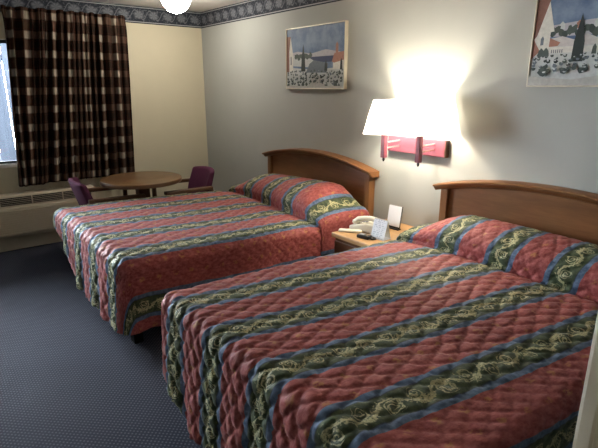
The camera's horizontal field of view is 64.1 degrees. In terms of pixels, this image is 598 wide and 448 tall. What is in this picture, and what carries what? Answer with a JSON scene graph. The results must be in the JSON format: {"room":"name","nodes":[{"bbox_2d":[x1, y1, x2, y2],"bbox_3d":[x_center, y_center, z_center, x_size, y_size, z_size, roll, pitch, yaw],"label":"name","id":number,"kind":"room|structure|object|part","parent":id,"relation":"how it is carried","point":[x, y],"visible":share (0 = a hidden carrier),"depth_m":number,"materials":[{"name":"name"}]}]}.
{"room":"hotel room","nodes":[
{"label":"hotel room","id":0,"kind":"room"},
{"bbox_2d":[0,241,200,447],"bbox_3d":[-0.655,0.977,2.579,4.200,0.100,6.920,-12,20,-37],"label":"floor","id":1,"kind":"structure","parent":0,"point":[68,379],"depth_m":2.81,"materials":[{"name":"blue carpet"}]},
{"bbox_2d":[0,184,95,251],"bbox_3d":[-2.711,-0.045,4.909,1.200,0.580,0.170,-12,20,-37],"label":"air conditioner","id":2,"kind":"object","parent":1,"relation":"on","point":[26,217],"visible":0.59,"depth_m":4.85,"materials":[{"name":"beige metal"}]},
{"bbox_3d":[-2.745,0.148,5.009,1.160,0.154,0.036,-12,20,-37],"label":"panel","id":3,"kind":"part","parent":2,"relation":"part of","materials":[{"name":"beige metal"}]},
{"bbox_2d":[0,191,91,206],"bbox_3d":[-2.670,-0.249,4.797,1.140,0.075,0.012,-12,20,-37],"label":"grille","id":4,"kind":"object","parent":2,"relation":"attached to","point":[41,197],"depth_m":4.82,"materials":[{"name":"beige metal"}]},
{"bbox_3d":[-2.666,-0.056,4.846,1.180,0.285,0.024,-12,20,-37],"label":"panel","id":5,"kind":"part","parent":2,"relation":"part of","materials":[{"name":"beige metal"}]},
{"bbox_2d":[68,177,144,205],"bbox_3d":[-1.875,-0.082,4.683,0.615,0.775,0.592,-10,19,-31],"label":"armchair","id":6,"kind":"object","parent":1,"relation":"on","point":[82,194],"visible":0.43,"depth_m":4.38,"materials":[{"name":"fabric"}]},
{"bbox_3d":[-2.047,-0.253,4.521,0.208,0.355,0.470,-10,19,-31],"label":"backrest","id":7,"kind":"part","parent":6,"relation":"part of","materials":[{"name":"fabric"}]},
{"bbox_3d":[-1.969,-0.361,4.870,0.500,0.034,0.056,-10,19,-31],"label":"arm","id":8,"kind":"part","parent":6,"relation":"part of","materials":[{"name":"brown wood"}]},
{"bbox_3d":[-1.683,-0.237,4.435,0.500,0.034,0.056,-10,19,-31],"label":"arm","id":9,"kind":"part","parent":6,"relation":"part of","materials":[{"name":"brown wood"}]},
{"bbox_2d":[100,171,181,197],"bbox_3d":[-1.550,-0.100,4.808,0.770,0.742,0.770,-12,20,-37],"label":"round table","id":10,"kind":"object","parent":1,"relation":"on","point":[141,182],"visible":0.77,"depth_m":4.61,"materials":[{"name":"laminate"}]},
{"bbox_2d":[152,166,214,196],"bbox_3d":[-1.201,-0.195,5.080,0.615,0.775,0.592,-11,19,-33],"label":"armchair","id":11,"kind":"object","parent":1,"relation":"on","point":[201,178],"visible":0.37,"depth_m":5.10,"materials":[{"name":"fabric"}]},
{"bbox_3d":[-1.552,-0.129,5.187,0.040,0.588,0.040,-11,19,-33],"label":"leg","id":12,"kind":"part","parent":11,"relation":"part of","materials":[{"name":"brown wood"}]},
{"bbox_3d":[-1.399,-0.456,5.202,0.500,0.034,0.056,-11,19,-33],"label":"arm","id":13,"kind":"part","parent":11,"relation":"part of","materials":[{"name":"brown wood"}]},
{"bbox_3d":[-1.097,-0.334,4.776,0.500,0.034,0.056,-11,19,-33],"label":"arm","id":14,"kind":"part","parent":11,"relation":"part of","materials":[{"name":"brown wood"}]},
{"bbox_3d":[-1.033,-0.429,5.132,0.208,0.355,0.470,-11,19,-33],"label":"backrest","id":15,"kind":"part","parent":11,"relation":"part of","materials":[{"name":"fabric"}]},
{"bbox_2d":[131,148,378,343],"bbox_3d":[-0.626,-0.009,3.932,1.996,1.050,1.564,-12,20,-37],"label":"bed","id":16,"kind":"object","parent":1,"relation":"on","point":[358,178],"visible":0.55,"depth_m":4.19,"materials":[{"name":"brown wood"}]},
{"bbox_3d":[-1.059,0.706,3.117,0.060,0.125,0.070,-12,20,-37],"label":"leg","id":17,"kind":"part","parent":16,"relation":"part of","materials":[{"name":"black"}]},
{"bbox_2d":[53,173,369,334],"bbox_3d":[-0.778,0.022,3.975,2.030,0.713,1.885,-12,20,-37],"label":"bedspread","id":18,"kind":"object","parent":16,"relation":"on","point":[125,256],"visible":0.88,"depth_m":3.46,"materials":[{"name":"fabric"}]},
{"bbox_3d":[-0.279,-0.258,5.022,0.068,0.927,0.055,-12,20,-37],"label":"post","id":19,"kind":"part","parent":16,"relation":"part of","materials":[{"name":"brown wood"}]},
{"bbox_3d":[0.157,-0.273,4.465,0.039,0.764,1.328,-12,20,-37],"label":"headboard","id":20,"kind":"part","parent":16,"relation":"part of","materials":[{"name":"brown wood"}]},
{"bbox_3d":[0.131,-0.601,4.350,0.108,0.142,1.512,-12,20,-37],"label":"crown rail","id":21,"kind":"part","parent":16,"relation":"part of","materials":[{"name":"brown wood"}]},
{"bbox_3d":[0.573,0.040,3.985,0.068,0.927,0.055,-12,20,-37],"label":"post","id":22,"kind":"part","parent":16,"relation":"part of","materials":[{"name":"brown wood"}]},
{"bbox_2d":[332,219,412,252],"bbox_3d":[0.607,0.339,3.570,0.610,0.580,0.464,-12,20,-37],"label":"nightstand","id":23,"kind":"object","parent":1,"relation":"on","point":[344,241],"visible":0.11,"depth_m":3.42,"materials":[{"name":"brown wood"}]},
{"bbox_3d":[0.396,0.262,3.375,0.015,0.205,0.420,-12,20,-37],"label":"drawer","id":24,"kind":"part","parent":23,"relation":"part of","materials":[{"name":"brown wood"}]},
{"bbox_2d":[339,228,361,232],"bbox_3d":[0.377,0.049,3.497,0.172,0.016,0.052,5,17,16],"label":"notepad","id":25,"kind":"object","parent":23,"relation":"on","point":[340,229],"visible":0.97,"depth_m":3.48,"materials":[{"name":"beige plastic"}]},
{"bbox_2d":[349,216,376,233],"bbox_3d":[0.528,-0.017,3.535,0.263,0.122,0.187,13,20,38],"label":"telephone","id":26,"kind":"object","parent":23,"relation":"on","point":[364,223],"visible":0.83,"depth_m":3.48,"materials":[{"name":"beige plastic"}]},
{"bbox_2d":[357,233,375,239],"bbox_3d":[0.475,0.088,3.339,0.141,0.029,0.064,14,21,40],"label":"gadget","id":27,"kind":"object","parent":23,"relation":"on","point":[360,235],"visible":1,"depth_m":3.33,"materials":[{"name":"black plastic"}]},
{"bbox_2d":[371,217,390,240],"bbox_3d":[0.572,0.032,3.336,0.090,0.139,0.118,-14,21,-40],"label":"tent card","id":28,"kind":"object","parent":23,"relation":"on","point":[380,230],"visible":0.9,"depth_m":3.32,"materials":[{"name":"white paper"}]},
{"bbox_2d":[387,205,402,230],"bbox_3d":[0.706,-0.050,3.559,0.048,0.174,0.124,-14,21,-40],"label":"sign holder","id":29,"kind":"object","parent":23,"relation":"on","point":[395,212],"visible":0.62,"depth_m":3.56,"materials":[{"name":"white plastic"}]},
{"bbox_2d":[433,180,597,244],"bbox_3d":[0.695,0.452,2.324,1.996,1.050,1.512,-12,20,-37],"label":"headboard","id":30,"kind":"object","parent":1,"relation":"on","point":[563,211],"visible":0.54,"depth_m":2.87,"materials":[{"name":"brown wood"}]},
{"bbox_2d":[161,215,597,447],"bbox_3d":[0.591,0.543,2.317,2.026,0.784,1.722,-12,20,-37],"label":"bedspread","id":31,"kind":"object","parent":30,"relation":"on","point":[462,331],"visible":1,"depth_m":1.93,"materials":[{"name":"fabric"}]},
{"bbox_3d":[1.025,0.198,3.434,0.068,0.927,0.055,-12,20,-37],"label":"post","id":32,"kind":"part","parent":30,"relation":"part of","materials":[{"name":"brown wood"}]},
{"bbox_3d":[1.436,-0.146,2.762,0.108,0.142,1.512,-12,20,-37],"label":"crown rail","id":33,"kind":"part","parent":30,"relation":"part of","materials":[{"name":"brown wood"}]},
{"bbox_2d":[0,12,207,202],"bbox_3d":[-2.763,-0.979,4.793,4.200,2.440,0.120,-12,20,-37],"label":"wall","id":34,"kind":"structure","parent":0,"point":[166,71],"depth_m":5.56,"materials":[{"name":"beige paint"}]},
{"bbox_2d":[0,40,16,167],"bbox_3d":[-3.124,-1.097,4.438,2.790,1.197,0.118,-12,20,-37],"label":"window","id":35,"kind":"structure","parent":34,"relation":"in","point":[14,164],"depth_m":4.73,"materials":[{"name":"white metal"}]},
{"bbox_3d":[-3.111,-0.534,4.582,2.790,0.035,0.076,-12,20,-37],"label":"sill","id":36,"kind":"part","parent":35,"relation":"part of","materials":[{"name":"grey"}]},
{"bbox_2d":[0,0,200,27],"bbox_3d":[-2.725,-2.054,4.433,3.996,0.175,0.003,-12,20,-37],"label":"trim","id":37,"kind":"structure","parent":34,"relation":"attached to","point":[133,14],"depth_m":5.09,"materials":[{"name":"paper"}]},
{"bbox_3d":[-2.870,-1.934,4.300,2.570,0.023,0.071,-12,20,-37],"label":"rail","id":38,"kind":"object","parent":34,"relation":"attached to","visible":0},
{"bbox_2d":[0,4,46,186],"bbox_3d":[-2.601,-1.208,4.653,0.456,1.679,0.128,-12,20,-37],"label":"curtain","id":39,"kind":"object","parent":38,"relation":"hanging from","point":[22,26],"visible":0.94,"depth_m":4.61,"materials":[{"name":"fabric"}]},
{"bbox_2d":[40,8,134,182],"bbox_3d":[-2.217,-1.298,4.943,1.012,1.672,0.132,-12,20,-37],"label":"curtain","id":40,"kind":"object","parent":38,"relation":"hanging from","point":[87,128],"visible":0.99,"depth_m":4.94,"materials":[{"name":"fabric"}]},
{"bbox_2d":[85,0,246,11],"bbox_3d":[-0.655,-1.464,1.878,4.200,0.100,6.920,-12,20,-37],"label":"ceiling","id":41,"kind":"structure","parent":0,"point":[195,5],"depth_m":5.01,"materials":[{"name":"paint"}]},
{"bbox_2d":[161,0,190,13],"bbox_3d":[-1.146,-2.058,4.453,0.320,0.177,0.320,-12,20,-37],"label":"ceiling light","id":42,"kind":"object","parent":41,"relation":"attached to","point":[174,6],"visible":1,"depth_m":4.39,"materials":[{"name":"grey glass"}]},
{"bbox_2d":[201,0,597,226],"bbox_3d":[0.991,-0.581,3.405,0.100,2.440,6.800,-12,20,-37],"label":"wall","id":43,"kind":"structure","parent":0,"point":[475,54],"depth_m":3.47,"materials":[{"name":"white paint"}]},
{"bbox_2d":[200,0,341,27],"bbox_3d":[0.920,-1.671,3.097,0.003,0.175,6.696,-12,20,-37],"label":"trim","id":44,"kind":"structure","parent":43,"relation":"attached to","point":[248,9],"depth_m":4.81,"materials":[{"name":"paper"}]},
{"bbox_2d":[286,20,348,88],"bbox_3d":[0.136,-1.449,4.166,0.036,0.526,0.793,-12,20,-37],"label":"framed picture","id":45,"kind":"object","parent":43,"relation":"attached to","point":[316,55],"visible":1,"depth_m":4.12,"materials":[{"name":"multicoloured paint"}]},
{"bbox_2d":[363,97,454,166],"bbox_3d":[0.752,-0.648,3.332,0.333,0.458,0.585,-12,20,-37],"label":"wall lamp","id":46,"kind":"object","parent":43,"relation":"attached to","point":[418,117],"visible":1,"depth_m":3.20,"materials":[{"name":"white fabric"}]},
{"bbox_3d":[0.742,-0.740,3.297,0.305,0.261,0.585,-12,20,-37],"label":"lamp shade","id":47,"kind":"part","parent":46,"relation":"part of","materials":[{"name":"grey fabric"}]},
{"bbox_2d":[526,0,597,86],"bbox_3d":[1.577,-0.964,2.408,0.036,0.526,0.800,-12,20,-37],"label":"framed picture","id":48,"kind":"object","parent":43,"relation":"attached to","point":[564,44],"visible":1,"depth_m":2.58,"materials":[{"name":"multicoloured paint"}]},
{"bbox_3d":[0.766,0.390,0.018,0.100,2.440,1.348,-12,20,-37],"label":"wall","id":49,"kind":"structure","parent":0,"visible":0},
{"bbox_2d":[572,313,597,447],"bbox_3d":[0.367,0.255,0.498,0.152,2.435,0.110,-12,20,-37],"label":"trim","id":50,"kind":"structure","parent":49,"relation":"attached to","point":[586,431],"depth_m":0.47,"materials":[{"name":"beige paint"}]},
{"label":"outside","id":51,"kind":"structure","parent":0,"visible":0},
{"bbox_3d":[-5.950,-0.629,8.253,13.000,0.100,8.860,-12,20,-37],"label":"ground","id":52,"kind":"structure","parent":51,"visible":0},
{"bbox_2d":[0,43,16,160],"bbox_3d":[-4.210,-1.450,6.397,2.200,2.500,0.162,-12,20,-37],"label":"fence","id":53,"kind":"object","parent":52,"relation":"on","point":[7,145],"visible":0.04,"depth_m":6.48,"materials":[{"name":"white"}]}
]}

